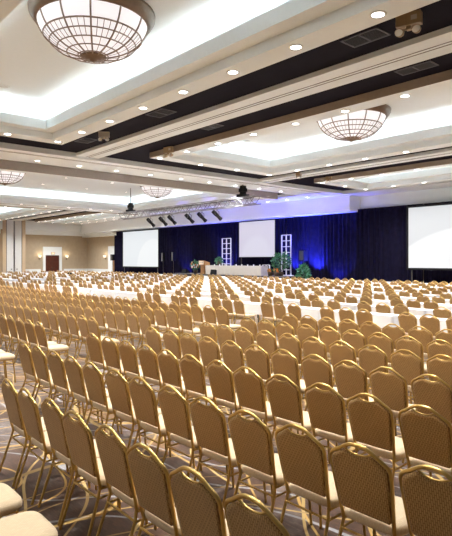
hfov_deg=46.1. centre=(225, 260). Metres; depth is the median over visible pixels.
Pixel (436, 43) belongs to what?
ceiling beam
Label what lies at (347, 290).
banquet chair
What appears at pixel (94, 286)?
tablecloth
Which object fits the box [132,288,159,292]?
tablecloth
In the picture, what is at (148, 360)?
banquet chair
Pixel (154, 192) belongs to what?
chandelier
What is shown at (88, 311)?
banquet chair
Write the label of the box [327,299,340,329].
banquet chair
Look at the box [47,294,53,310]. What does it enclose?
banquet chair
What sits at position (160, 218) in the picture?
spotlight
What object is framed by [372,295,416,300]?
tablecloth
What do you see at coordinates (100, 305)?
banquet chair
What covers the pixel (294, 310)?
banquet chair
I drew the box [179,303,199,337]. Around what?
banquet chair
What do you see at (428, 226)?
projection screen
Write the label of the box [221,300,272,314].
tablecloth
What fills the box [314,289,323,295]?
banquet chair
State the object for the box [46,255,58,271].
door
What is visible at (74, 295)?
banquet chair
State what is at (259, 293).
banquet chair
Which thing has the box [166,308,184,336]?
banquet chair
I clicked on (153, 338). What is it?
banquet chair
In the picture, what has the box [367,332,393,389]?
banquet chair
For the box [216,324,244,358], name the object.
banquet chair
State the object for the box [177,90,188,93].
recessed light
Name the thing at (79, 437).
banquet chair
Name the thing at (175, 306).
banquet chair
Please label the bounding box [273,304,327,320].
tablecloth
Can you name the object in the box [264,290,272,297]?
banquet chair
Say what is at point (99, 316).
banquet chair
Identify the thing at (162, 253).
speaker
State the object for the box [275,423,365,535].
banquet chair
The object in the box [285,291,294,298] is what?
banquet chair
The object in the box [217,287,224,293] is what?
banquet chair
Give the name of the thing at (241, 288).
banquet chair
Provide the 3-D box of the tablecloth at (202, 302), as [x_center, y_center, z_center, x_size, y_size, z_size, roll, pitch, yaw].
[-0.797,1.433,17.922,0.524,0.290,1.894,0,0,-42]
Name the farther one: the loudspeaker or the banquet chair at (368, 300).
the loudspeaker
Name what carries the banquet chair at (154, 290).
on the floor
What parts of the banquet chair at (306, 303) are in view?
backrest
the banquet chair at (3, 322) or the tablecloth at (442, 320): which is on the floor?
the banquet chair at (3, 322)
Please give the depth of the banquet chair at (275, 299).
16.80 m
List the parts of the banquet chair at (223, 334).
backrest, frame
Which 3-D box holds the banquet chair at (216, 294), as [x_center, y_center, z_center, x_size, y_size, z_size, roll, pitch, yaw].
[-0.245,1.575,19.364,0.550,0.947,0.447,0,0,-42]
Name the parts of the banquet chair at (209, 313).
backrest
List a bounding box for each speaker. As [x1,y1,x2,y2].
[0,85,9,88]
[161,252,164,261]
[171,252,174,272]
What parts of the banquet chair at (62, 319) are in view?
backrest, frame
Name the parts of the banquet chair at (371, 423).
backrest, frame, seat, leg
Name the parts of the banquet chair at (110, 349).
backrest, frame, seat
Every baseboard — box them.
[25,269,86,271]
[87,269,107,271]
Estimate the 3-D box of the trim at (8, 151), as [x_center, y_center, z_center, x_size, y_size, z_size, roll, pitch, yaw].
[-9.379,-4.792,23.706,41.200,0.236,2.600,0,0,-41]
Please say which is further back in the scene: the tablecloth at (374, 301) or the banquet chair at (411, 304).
the tablecloth at (374, 301)
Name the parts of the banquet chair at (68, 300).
backrest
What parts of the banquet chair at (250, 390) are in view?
backrest, frame, seat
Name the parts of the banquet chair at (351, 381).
backrest, frame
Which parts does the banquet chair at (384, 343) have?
backrest, frame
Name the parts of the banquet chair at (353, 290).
backrest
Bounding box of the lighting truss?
[118,195,260,219]
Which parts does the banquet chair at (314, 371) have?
backrest, frame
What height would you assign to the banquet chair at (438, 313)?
0.947 m
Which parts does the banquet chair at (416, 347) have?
backrest, frame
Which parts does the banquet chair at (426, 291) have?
backrest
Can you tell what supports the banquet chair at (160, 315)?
on the floor
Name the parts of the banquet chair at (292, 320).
backrest, frame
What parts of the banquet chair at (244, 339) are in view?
backrest, frame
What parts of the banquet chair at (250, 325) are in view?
backrest, frame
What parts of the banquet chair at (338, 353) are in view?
backrest, frame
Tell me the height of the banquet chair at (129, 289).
0.947 m
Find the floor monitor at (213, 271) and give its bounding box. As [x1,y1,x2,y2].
[210,269,216,273]
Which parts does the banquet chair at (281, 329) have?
backrest, frame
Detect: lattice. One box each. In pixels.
[222,238,230,265]
[281,234,293,275]
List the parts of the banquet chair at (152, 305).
backrest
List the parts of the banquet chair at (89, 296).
backrest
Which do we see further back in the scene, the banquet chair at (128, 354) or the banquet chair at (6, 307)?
the banquet chair at (6, 307)
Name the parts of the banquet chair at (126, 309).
backrest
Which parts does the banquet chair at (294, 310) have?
backrest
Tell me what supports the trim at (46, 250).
attached to the wall at (74, 247)
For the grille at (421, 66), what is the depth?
13.54 m
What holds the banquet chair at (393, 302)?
on the floor
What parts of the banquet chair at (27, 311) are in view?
backrest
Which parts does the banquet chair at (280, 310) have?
backrest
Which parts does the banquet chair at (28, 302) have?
backrest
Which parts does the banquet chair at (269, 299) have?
backrest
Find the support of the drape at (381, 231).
hanging from the wall at (97, 247)
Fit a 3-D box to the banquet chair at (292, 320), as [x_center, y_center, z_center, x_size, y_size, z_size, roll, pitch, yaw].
[1.512,1.575,11.322,0.550,0.947,0.447,0,0,-41]
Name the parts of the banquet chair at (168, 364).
backrest, frame, seat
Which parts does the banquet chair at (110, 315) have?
backrest, frame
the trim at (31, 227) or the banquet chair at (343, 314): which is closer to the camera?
the banquet chair at (343, 314)
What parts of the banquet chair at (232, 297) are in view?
backrest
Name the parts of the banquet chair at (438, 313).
backrest, frame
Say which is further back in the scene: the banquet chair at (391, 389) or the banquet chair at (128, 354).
the banquet chair at (128, 354)
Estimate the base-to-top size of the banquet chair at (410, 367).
0.947 m
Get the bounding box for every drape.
[114,227,169,273]
[170,223,221,273]
[222,218,286,274]
[287,212,356,280]
[357,204,422,282]
[424,201,451,283]
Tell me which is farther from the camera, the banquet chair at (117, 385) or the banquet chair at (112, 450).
the banquet chair at (117, 385)
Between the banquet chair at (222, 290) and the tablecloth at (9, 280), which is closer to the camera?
the banquet chair at (222, 290)
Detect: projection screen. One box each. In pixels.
[122,228,158,272]
[239,219,275,274]
[406,202,451,282]
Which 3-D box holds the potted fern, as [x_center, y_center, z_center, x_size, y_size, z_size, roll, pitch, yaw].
[-0.614,0.026,46.314,0.889,0.818,0.802,0,0,18]
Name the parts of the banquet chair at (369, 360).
backrest, frame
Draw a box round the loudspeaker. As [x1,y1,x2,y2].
[299,250,307,277]
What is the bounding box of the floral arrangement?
[190,259,200,273]
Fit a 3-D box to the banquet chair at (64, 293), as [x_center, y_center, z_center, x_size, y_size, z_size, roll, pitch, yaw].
[-5.751,1.575,19.593,0.550,0.947,0.447,0,0,-40]
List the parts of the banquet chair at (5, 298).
backrest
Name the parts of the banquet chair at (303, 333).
backrest, frame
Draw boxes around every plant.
[267,268,272,275]
[270,252,291,275]
[273,268,279,275]
[295,263,311,278]
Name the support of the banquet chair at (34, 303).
on the floor
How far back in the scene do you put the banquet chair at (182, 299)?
17.39 m
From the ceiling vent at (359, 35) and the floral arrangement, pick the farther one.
the floral arrangement
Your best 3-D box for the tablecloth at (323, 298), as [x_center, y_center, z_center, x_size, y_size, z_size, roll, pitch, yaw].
[3.222,1.433,19.150,0.524,0.290,1.894,0,0,-41]
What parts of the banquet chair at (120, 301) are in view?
backrest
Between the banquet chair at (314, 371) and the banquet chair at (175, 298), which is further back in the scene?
the banquet chair at (175, 298)
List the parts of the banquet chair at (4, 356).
seat, leg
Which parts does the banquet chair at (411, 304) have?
backrest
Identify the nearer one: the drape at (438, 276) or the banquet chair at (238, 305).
the banquet chair at (238, 305)
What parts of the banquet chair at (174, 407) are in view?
leg, backrest, frame, seat, leg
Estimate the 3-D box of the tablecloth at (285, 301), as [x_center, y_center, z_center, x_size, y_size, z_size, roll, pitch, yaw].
[1.904,1.433,17.726,0.524,0.290,1.894,0,0,-41]
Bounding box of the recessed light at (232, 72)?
[226,70,239,74]
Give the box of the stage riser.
[173,273,301,278]
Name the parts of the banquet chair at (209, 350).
backrest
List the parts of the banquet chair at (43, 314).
backrest, frame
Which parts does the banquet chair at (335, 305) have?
backrest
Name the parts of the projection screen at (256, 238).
frame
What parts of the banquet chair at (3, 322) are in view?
backrest, frame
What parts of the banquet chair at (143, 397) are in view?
leg, backrest, frame, leg, seat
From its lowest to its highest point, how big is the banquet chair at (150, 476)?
0.947 m
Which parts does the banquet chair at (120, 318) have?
backrest, frame, seat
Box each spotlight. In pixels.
[98,132,109,140]
[126,188,135,211]
[146,218,154,226]
[158,216,167,225]
[163,146,173,157]
[167,215,176,224]
[184,212,194,223]
[197,212,206,222]
[212,210,222,220]
[236,185,248,196]
[325,176,331,181]
[395,9,422,36]
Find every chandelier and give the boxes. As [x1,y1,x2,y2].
[0,171,25,184]
[27,0,154,63]
[140,186,172,198]
[316,104,390,141]
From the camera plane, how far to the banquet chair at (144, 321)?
11.16 m
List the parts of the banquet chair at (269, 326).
backrest, frame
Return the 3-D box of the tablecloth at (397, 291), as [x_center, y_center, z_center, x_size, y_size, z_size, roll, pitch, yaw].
[7.146,1.433,23.396,0.524,0.290,1.894,0,0,-41]
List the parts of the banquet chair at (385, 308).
backrest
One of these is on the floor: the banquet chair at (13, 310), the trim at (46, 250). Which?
the banquet chair at (13, 310)
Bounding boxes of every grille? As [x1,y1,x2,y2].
[148,109,172,116]
[202,125,220,129]
[299,251,302,259]
[397,62,434,74]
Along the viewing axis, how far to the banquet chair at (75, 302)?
15.97 m
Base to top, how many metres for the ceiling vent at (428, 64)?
0.020 m
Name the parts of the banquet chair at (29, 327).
frame, backrest, seat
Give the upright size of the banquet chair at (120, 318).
0.947 m
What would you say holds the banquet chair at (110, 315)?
on the floor
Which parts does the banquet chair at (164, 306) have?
backrest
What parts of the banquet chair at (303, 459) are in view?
leg, backrest, frame, seat, leg, leg, leg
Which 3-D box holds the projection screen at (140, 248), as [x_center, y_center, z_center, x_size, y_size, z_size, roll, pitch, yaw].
[-9.737,-0.693,59.151,1.050,5.475,7.543,0,0,-41]
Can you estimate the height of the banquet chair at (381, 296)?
0.947 m
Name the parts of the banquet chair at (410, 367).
backrest, frame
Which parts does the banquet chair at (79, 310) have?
backrest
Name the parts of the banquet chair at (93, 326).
backrest, frame, seat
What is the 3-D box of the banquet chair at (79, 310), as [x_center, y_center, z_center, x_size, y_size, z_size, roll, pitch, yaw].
[-3.506,1.575,13.488,0.550,0.947,0.447,0,0,-40]
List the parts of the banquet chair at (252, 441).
leg, backrest, frame, seat, leg, leg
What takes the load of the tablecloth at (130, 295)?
on the folding table
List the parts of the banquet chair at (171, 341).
backrest, frame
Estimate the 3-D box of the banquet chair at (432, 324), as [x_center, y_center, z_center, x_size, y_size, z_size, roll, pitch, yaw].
[4.386,1.575,11.153,0.550,0.947,0.447,0,0,-41]
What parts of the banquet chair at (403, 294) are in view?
backrest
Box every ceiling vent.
[74,137,97,143]
[145,108,176,117]
[200,124,223,129]
[340,27,390,47]
[394,60,438,75]
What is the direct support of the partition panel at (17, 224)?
on the floor
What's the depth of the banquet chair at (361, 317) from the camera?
12.19 m
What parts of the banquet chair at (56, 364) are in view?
backrest, frame, leg, seat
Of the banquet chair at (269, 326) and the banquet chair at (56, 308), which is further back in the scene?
the banquet chair at (56, 308)
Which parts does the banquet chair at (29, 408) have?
leg, backrest, frame, leg, seat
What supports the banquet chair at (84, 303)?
on the floor
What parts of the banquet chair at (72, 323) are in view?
backrest, frame, seat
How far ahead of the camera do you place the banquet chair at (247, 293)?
20.65 m
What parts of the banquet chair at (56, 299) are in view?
backrest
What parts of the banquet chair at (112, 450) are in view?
leg, backrest, frame, seat, leg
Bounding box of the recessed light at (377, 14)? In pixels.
[369,10,386,18]
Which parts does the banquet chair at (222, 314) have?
backrest, frame, seat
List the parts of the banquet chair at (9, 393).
leg, backrest, frame, leg, seat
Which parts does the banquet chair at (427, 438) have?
backrest, seat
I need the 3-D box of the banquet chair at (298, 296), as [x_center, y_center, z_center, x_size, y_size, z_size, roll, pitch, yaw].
[2.784,1.575,18.772,0.550,0.947,0.447,0,0,-38]
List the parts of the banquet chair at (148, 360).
backrest, frame, seat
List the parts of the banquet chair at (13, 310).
backrest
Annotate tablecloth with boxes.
[3,279,17,281]
[23,283,42,288]
[31,278,45,280]
[39,285,52,291]
[56,286,78,292]
[72,288,99,295]
[87,285,103,289]
[93,290,124,298]
[108,286,126,291]
[118,292,150,300]
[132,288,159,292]
[151,294,179,304]
[159,290,183,295]
[187,288,217,292]
[187,297,221,307]
[191,292,210,298]
[195,285,217,288]
[216,287,248,290]
[219,294,261,301]
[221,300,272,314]
[225,290,253,295]
[247,288,274,292]
[252,292,285,298]
[260,298,299,305]
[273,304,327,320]
[283,290,313,294]
[295,295,333,301]
[310,301,357,310]
[324,293,361,297]
[333,309,399,327]
[345,298,390,305]
[350,291,385,295]
[371,289,406,292]
[371,305,433,316]
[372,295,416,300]
[396,293,439,297]
[403,301,451,310]
[415,316,447,332]
[430,298,449,303]
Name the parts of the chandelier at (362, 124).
lamp shade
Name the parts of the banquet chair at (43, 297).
backrest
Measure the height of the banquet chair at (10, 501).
0.947 m
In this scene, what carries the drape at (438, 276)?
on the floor
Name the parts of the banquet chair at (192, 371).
backrest, frame, seat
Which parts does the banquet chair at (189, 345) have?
backrest, frame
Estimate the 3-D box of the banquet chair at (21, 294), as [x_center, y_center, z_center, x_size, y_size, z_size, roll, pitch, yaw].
[-7.253,1.575,19.465,0.550,0.947,0.447,0,0,-41]
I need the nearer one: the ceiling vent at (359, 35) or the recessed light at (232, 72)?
the ceiling vent at (359, 35)
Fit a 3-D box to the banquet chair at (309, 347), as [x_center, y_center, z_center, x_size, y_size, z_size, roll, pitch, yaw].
[1.446,1.575,7.864,0.550,0.947,0.447,0,0,-41]
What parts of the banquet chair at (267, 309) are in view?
backrest, frame, seat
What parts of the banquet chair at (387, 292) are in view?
backrest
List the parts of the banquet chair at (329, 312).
backrest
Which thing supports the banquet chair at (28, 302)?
on the floor
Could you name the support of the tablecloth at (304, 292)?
on the folding table
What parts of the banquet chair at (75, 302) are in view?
backrest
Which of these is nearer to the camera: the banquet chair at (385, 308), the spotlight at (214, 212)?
the banquet chair at (385, 308)
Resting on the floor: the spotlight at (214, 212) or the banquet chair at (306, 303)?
the banquet chair at (306, 303)
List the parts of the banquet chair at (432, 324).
backrest, frame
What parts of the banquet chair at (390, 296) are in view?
backrest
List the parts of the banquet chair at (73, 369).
backrest, frame, leg, seat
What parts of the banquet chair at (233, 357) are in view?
backrest, frame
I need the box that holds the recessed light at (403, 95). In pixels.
[399,94,410,97]
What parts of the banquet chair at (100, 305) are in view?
backrest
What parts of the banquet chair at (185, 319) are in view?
backrest, frame, seat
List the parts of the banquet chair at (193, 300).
backrest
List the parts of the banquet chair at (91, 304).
backrest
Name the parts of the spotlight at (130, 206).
motor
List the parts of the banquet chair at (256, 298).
backrest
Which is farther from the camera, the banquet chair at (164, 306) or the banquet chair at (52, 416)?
the banquet chair at (164, 306)
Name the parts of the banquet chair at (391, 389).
backrest, frame, leg, seat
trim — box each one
[0,142,327,195]
[0,159,277,199]
[0,160,272,211]
[0,203,150,213]
[0,205,62,219]
[0,220,24,272]
[0,220,84,235]
[11,210,81,220]
[35,211,137,223]
[43,247,61,270]
[63,189,342,224]
[81,195,359,233]
[82,231,116,237]
[108,246,113,272]
[259,148,451,182]
[343,180,451,196]
[360,187,451,208]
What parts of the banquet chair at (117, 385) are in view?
leg, backrest, frame, leg, seat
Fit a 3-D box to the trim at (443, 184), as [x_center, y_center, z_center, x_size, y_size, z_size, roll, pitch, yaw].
[19.265,-4.785,26.708,2.400,0.250,30.700,0,0,-41]
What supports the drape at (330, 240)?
hanging from the wall at (97, 247)
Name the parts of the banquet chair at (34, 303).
backrest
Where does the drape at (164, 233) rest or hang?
hanging from the wall at (97, 247)
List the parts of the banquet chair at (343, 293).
backrest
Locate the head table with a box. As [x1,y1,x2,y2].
[205,265,267,275]
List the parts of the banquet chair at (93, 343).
backrest, frame, seat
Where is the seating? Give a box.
[0,270,451,293]
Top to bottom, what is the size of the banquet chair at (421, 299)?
0.947 m
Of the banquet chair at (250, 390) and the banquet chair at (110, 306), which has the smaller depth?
the banquet chair at (250, 390)
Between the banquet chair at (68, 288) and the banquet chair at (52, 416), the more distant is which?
the banquet chair at (68, 288)
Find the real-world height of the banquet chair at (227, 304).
0.947 m
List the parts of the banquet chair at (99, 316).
backrest, frame, seat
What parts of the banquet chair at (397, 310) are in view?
backrest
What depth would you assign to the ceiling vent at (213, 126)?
19.52 m
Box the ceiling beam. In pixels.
[76,25,451,158]
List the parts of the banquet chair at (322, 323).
backrest, frame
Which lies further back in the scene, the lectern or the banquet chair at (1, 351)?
the lectern
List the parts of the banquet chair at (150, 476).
leg, backrest, frame, seat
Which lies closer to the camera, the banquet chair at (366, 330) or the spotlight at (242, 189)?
the banquet chair at (366, 330)
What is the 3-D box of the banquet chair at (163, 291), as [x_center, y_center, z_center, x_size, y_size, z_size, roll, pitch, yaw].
[-2.409,1.575,21.762,0.550,0.947,0.447,0,0,-43]
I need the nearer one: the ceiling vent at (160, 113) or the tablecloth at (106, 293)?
the ceiling vent at (160, 113)
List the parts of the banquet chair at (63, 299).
backrest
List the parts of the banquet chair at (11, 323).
backrest, frame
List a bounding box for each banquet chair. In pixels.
[0,294,4,312]
[0,302,6,319]
[0,313,26,351]
[0,328,17,350]
[0,349,5,377]
[0,352,15,382]
[0,378,68,486]
[0,483,21,517]
[0,511,57,535]
[3,294,17,314]
[3,302,18,323]
[7,315,27,354]
[8,295,14,305]
[9,303,18,320]
[14,290,19,298]
[14,296,19,308]
[14,317,47,366]
[14,387,90,504]
[17,304,25,322]
[17,341,64,406]
[19,291,26,305]
[19,297,25,308]
[24,291,29,299]
[24,306,49,340]
[24,319,57,352]
[26,297,41,322]
[30,292,35,300]
[31,298,40,319]
[31,307,57,340]
[31,345,80,416]
[34,321,68,359]
[35,293,40,301]
[37,397,117,525]
[38,299,45,310]
[40,293,46,320]
[40,308,66,343]
[45,300,53,312]
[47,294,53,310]
[47,350,99,422]
[48,310,75,347]
[51,301,60,334]
[53,295,59,323]
[57,311,86,355]
[59,296,68,313]
[59,302,68,338]
[59,410,147,535]
[62,291,67,306]
[64,355,118,431]
[65,313,88,357]
[66,296,73,315]
[67,285,80,303]
[68,303,78,338]
[73,286,85,299]
[73,292,79,300]
[73,297,85,317]
[75,304,100,334]
[76,315,104,362]
[79,293,85,300]
[80,298,94,318]
[82,362,140,442]
[84,306,109,341]
[86,293,104,319]
[86,317,119,362]
[86,333,126,379]
[88,299,105,319]
[92,294,98,309]
[94,307,120,342]
[95,424,156,535]
[96,300,105,331]
[100,295,106,310]
[101,336,140,383]
[104,301,127,333]
[105,308,132,345]
[105,368,167,454]
[106,295,114,323]
[112,302,128,336]
[115,296,123,312]
[115,310,143,347]
[118,340,162,387]
[122,303,139,338]
[123,297,130,305]
[126,285,132,305]
[127,311,146,352]
[127,443,225,535]
[128,376,194,467]
[131,298,143,314]
[132,304,156,341]
[137,291,143,301]
[137,313,163,356]
[138,344,184,404]
[139,299,161,329]
[143,305,167,332]
[144,291,151,305]
[145,327,166,385]
[146,287,152,293]
[149,300,166,329]
[152,292,168,307]
[153,287,159,293]
[154,307,180,346]
[157,349,205,408]
[158,301,181,333]
[158,385,229,483]
[159,288,169,309]
[163,330,200,373]
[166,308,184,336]
[169,302,180,335]
[169,466,229,535]
[171,293,179,309]
[175,289,181,295]
[178,310,200,338]
[179,294,187,304]
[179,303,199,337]
[179,333,206,373]
[179,354,231,413]
[184,289,190,296]
[189,295,202,314]
[189,396,266,507]
[191,304,205,339]
[192,290,202,313]
[198,336,221,376]
[199,322,220,356]
[203,305,219,328]
[207,360,262,437]
[210,291,218,298]
[211,297,231,323]
[215,306,240,331]
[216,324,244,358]
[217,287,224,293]
[219,292,227,299]
[221,340,266,400]
[222,298,242,322]
[224,493,289,535]
[227,288,234,294]
[228,409,312,524]
[230,292,247,317]
[233,298,254,329]
[233,366,291,430]
[234,327,272,373]
[240,285,247,290]
[240,317,257,348]
[244,289,251,295]
[244,344,273,401]
[250,294,259,319]
[254,289,261,296]
[256,330,276,368]
[257,286,263,291]
[257,319,279,370]
[260,301,282,323]
[261,295,271,318]
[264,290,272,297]
[266,374,330,463]
[271,349,305,398]
[273,295,282,304]
[273,302,285,328]
[275,287,282,293]
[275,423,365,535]
[276,321,303,354]
[278,333,302,379]
[282,313,298,338]
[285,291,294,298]
[287,303,301,325]
[294,288,302,294]
[296,292,304,299]
[296,324,331,364]
[299,297,310,306]
[300,315,330,359]
[301,285,308,290]
[301,336,333,397]
[301,354,337,410]
[304,382,354,451]
[308,293,318,300]
[311,286,319,291]
[311,298,323,307]
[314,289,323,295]
[318,317,341,344]
[319,326,340,361]
[320,286,328,292]
[320,306,339,330]
[325,290,333,296]
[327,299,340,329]
[329,340,356,386]
[329,442,408,535]
[333,360,373,411]
[334,284,341,289]
[334,294,344,302]
[337,290,346,297]
[339,307,360,336]
[339,319,358,364]
[341,287,349,293]
[342,329,365,365]
[346,295,357,303]
[346,393,406,478]
[351,288,360,293]
[356,309,382,336]
[357,301,371,311]
[358,345,388,389]
[360,296,371,304]
[360,321,381,348]
[361,292,371,298]
[362,288,371,294]
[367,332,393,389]
[369,366,414,462]
[373,292,384,299]
[374,286,382,291]
[375,302,390,313]
[382,323,405,351]
[385,289,395,295]
[388,293,399,299]
[390,298,403,306]
[390,349,423,403]
[393,285,401,289]
[393,304,408,338]
[395,336,428,378]
[398,312,416,339]
[398,404,451,497]
[398,464,451,535]
[399,290,409,296]
[406,298,420,307]
[407,287,416,292]
[408,326,432,361]
[411,374,451,423]
[412,291,422,296]
[417,294,429,301]
[419,288,429,293]
[419,314,439,339]
[423,300,438,308]
[426,339,451,359]
[426,354,451,386]
[431,289,441,294]
[432,295,444,303]
[433,306,451,340]
[435,329,451,344]
[437,286,447,291]
[440,292,451,298]
[446,317,451,332]
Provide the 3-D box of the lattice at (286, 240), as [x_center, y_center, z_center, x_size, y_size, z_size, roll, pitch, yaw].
[4.736,-0.420,41.730,0.500,3.223,1.109,0,0,-41]
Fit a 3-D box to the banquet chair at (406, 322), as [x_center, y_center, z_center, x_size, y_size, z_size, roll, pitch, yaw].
[4.074,1.575,11.564,0.550,0.947,0.447,0,0,-39]
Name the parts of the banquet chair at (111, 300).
backrest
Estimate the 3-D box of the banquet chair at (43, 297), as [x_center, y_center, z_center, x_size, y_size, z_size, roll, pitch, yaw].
[-5.961,1.575,17.994,0.550,0.947,0.447,0,0,-41]
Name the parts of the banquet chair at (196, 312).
backrest, frame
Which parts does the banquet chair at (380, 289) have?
backrest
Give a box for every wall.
[25,234,86,272]
[87,204,423,281]
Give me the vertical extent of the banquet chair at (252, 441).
0.947 m
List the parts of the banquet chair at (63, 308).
backrest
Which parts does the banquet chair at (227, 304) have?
backrest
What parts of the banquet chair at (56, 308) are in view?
backrest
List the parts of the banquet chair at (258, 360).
backrest, frame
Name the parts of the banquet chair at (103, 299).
backrest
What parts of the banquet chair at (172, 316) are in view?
backrest, frame, seat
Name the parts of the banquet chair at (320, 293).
backrest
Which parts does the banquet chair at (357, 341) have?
backrest, frame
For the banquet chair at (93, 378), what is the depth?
5.78 m
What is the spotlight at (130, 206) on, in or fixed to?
hanging from the trim at (55, 191)
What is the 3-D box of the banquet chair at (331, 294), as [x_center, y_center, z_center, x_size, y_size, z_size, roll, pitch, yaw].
[4.079,1.575,20.208,0.550,0.947,0.447,0,0,-40]
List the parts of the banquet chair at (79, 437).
leg, backrest, frame, leg, seat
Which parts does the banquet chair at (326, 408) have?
backrest, seat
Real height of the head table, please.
0.750 m
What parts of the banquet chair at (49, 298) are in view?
backrest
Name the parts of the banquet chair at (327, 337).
backrest, frame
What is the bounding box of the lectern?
[199,261,209,273]
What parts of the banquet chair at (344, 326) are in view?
backrest, frame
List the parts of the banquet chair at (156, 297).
backrest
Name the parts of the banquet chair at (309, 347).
backrest, frame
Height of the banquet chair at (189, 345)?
0.947 m
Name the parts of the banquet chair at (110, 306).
backrest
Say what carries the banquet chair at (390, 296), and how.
on the floor
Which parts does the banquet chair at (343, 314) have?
backrest, frame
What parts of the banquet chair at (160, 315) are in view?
backrest, frame, seat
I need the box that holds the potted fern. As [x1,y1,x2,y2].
[214,256,222,265]
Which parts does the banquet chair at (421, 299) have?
backrest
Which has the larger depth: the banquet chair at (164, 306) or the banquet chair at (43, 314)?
the banquet chair at (164, 306)
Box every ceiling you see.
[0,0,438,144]
[0,0,451,220]
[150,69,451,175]
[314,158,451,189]
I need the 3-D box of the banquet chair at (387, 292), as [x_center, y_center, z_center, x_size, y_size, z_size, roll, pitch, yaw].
[6.452,1.575,20.434,0.550,0.947,0.447,0,0,-43]
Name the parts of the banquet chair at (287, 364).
backrest, seat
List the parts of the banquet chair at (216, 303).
backrest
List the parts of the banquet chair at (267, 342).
backrest, frame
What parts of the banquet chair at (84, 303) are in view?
backrest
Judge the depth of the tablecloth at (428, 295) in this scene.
19.75 m
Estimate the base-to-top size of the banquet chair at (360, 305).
0.947 m
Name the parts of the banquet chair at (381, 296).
backrest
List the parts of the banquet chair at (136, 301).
backrest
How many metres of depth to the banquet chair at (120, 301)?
16.44 m
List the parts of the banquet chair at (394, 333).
backrest, frame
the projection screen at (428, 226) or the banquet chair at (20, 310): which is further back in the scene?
the projection screen at (428, 226)
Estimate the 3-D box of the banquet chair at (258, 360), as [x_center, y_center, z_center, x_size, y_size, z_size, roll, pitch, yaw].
[0.568,1.575,7.151,0.550,0.947,0.447,0,0,-43]
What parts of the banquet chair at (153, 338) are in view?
backrest, frame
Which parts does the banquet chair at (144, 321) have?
backrest, frame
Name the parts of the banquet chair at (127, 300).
backrest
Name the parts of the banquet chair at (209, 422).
leg, backrest, frame, seat, leg, leg, leg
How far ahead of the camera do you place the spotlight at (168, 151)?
22.84 m
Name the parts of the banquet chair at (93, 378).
leg, backrest, frame, seat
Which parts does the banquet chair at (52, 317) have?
backrest, frame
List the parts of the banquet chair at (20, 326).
backrest, frame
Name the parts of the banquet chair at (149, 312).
backrest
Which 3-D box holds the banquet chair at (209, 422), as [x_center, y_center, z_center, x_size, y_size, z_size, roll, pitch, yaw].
[0.012,1.575,4.464,0.550,0.947,0.447,0,0,-42]
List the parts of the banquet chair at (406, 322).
backrest, frame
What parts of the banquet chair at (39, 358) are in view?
backrest, frame, seat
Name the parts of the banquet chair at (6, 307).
backrest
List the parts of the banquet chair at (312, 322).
backrest, frame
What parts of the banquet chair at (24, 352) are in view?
backrest, frame, seat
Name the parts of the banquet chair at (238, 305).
backrest, seat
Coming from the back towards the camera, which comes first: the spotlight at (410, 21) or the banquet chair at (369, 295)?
the banquet chair at (369, 295)
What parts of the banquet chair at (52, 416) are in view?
leg, backrest, frame, leg, seat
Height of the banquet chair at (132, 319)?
0.947 m
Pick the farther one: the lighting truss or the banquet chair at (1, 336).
the lighting truss
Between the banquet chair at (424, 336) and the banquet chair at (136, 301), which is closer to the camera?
the banquet chair at (424, 336)
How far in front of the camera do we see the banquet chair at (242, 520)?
2.50 m
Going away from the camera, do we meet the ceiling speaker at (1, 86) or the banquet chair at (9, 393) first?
the banquet chair at (9, 393)
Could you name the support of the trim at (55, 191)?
attached to the ceiling at (437, 15)
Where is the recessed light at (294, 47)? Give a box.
[288,44,303,50]
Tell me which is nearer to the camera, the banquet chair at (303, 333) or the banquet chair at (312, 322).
the banquet chair at (303, 333)
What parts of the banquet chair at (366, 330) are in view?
backrest, frame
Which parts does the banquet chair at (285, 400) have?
leg, backrest, frame, seat, leg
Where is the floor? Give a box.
[0,294,446,535]
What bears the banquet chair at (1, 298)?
on the floor
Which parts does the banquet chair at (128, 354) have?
backrest, frame, seat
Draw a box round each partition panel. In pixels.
[6,220,13,272]
[14,221,21,272]
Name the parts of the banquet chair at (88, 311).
backrest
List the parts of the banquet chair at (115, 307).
backrest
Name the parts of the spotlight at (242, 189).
motor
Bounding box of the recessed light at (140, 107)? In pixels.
[138,106,147,109]
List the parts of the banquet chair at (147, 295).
backrest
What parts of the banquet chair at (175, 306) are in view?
backrest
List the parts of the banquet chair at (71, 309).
backrest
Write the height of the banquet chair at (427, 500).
0.947 m
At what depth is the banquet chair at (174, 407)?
4.69 m
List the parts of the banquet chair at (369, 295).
backrest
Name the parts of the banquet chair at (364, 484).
leg, backrest, seat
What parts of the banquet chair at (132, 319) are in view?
backrest, frame, seat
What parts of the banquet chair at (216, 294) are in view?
backrest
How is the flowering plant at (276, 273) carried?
on the stage riser
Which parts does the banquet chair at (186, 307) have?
backrest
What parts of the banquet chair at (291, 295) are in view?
backrest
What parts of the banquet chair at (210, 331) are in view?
backrest, frame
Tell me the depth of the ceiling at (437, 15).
16.09 m
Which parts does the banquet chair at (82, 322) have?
backrest, frame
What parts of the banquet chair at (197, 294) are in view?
backrest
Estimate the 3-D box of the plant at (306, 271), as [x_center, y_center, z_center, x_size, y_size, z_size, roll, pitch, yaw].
[5.735,1.078,39.514,1.118,1.935,1.388,0,0,-41]
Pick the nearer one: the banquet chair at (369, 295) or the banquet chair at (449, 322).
the banquet chair at (449, 322)
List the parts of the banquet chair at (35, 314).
backrest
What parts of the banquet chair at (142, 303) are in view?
backrest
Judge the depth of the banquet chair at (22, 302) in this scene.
16.24 m
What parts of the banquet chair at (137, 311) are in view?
backrest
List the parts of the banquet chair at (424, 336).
backrest, frame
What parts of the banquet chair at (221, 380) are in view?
backrest, frame, seat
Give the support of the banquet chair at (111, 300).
on the floor
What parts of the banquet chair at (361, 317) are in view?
backrest, frame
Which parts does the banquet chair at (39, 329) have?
backrest, frame, seat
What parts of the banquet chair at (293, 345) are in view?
backrest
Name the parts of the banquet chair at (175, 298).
backrest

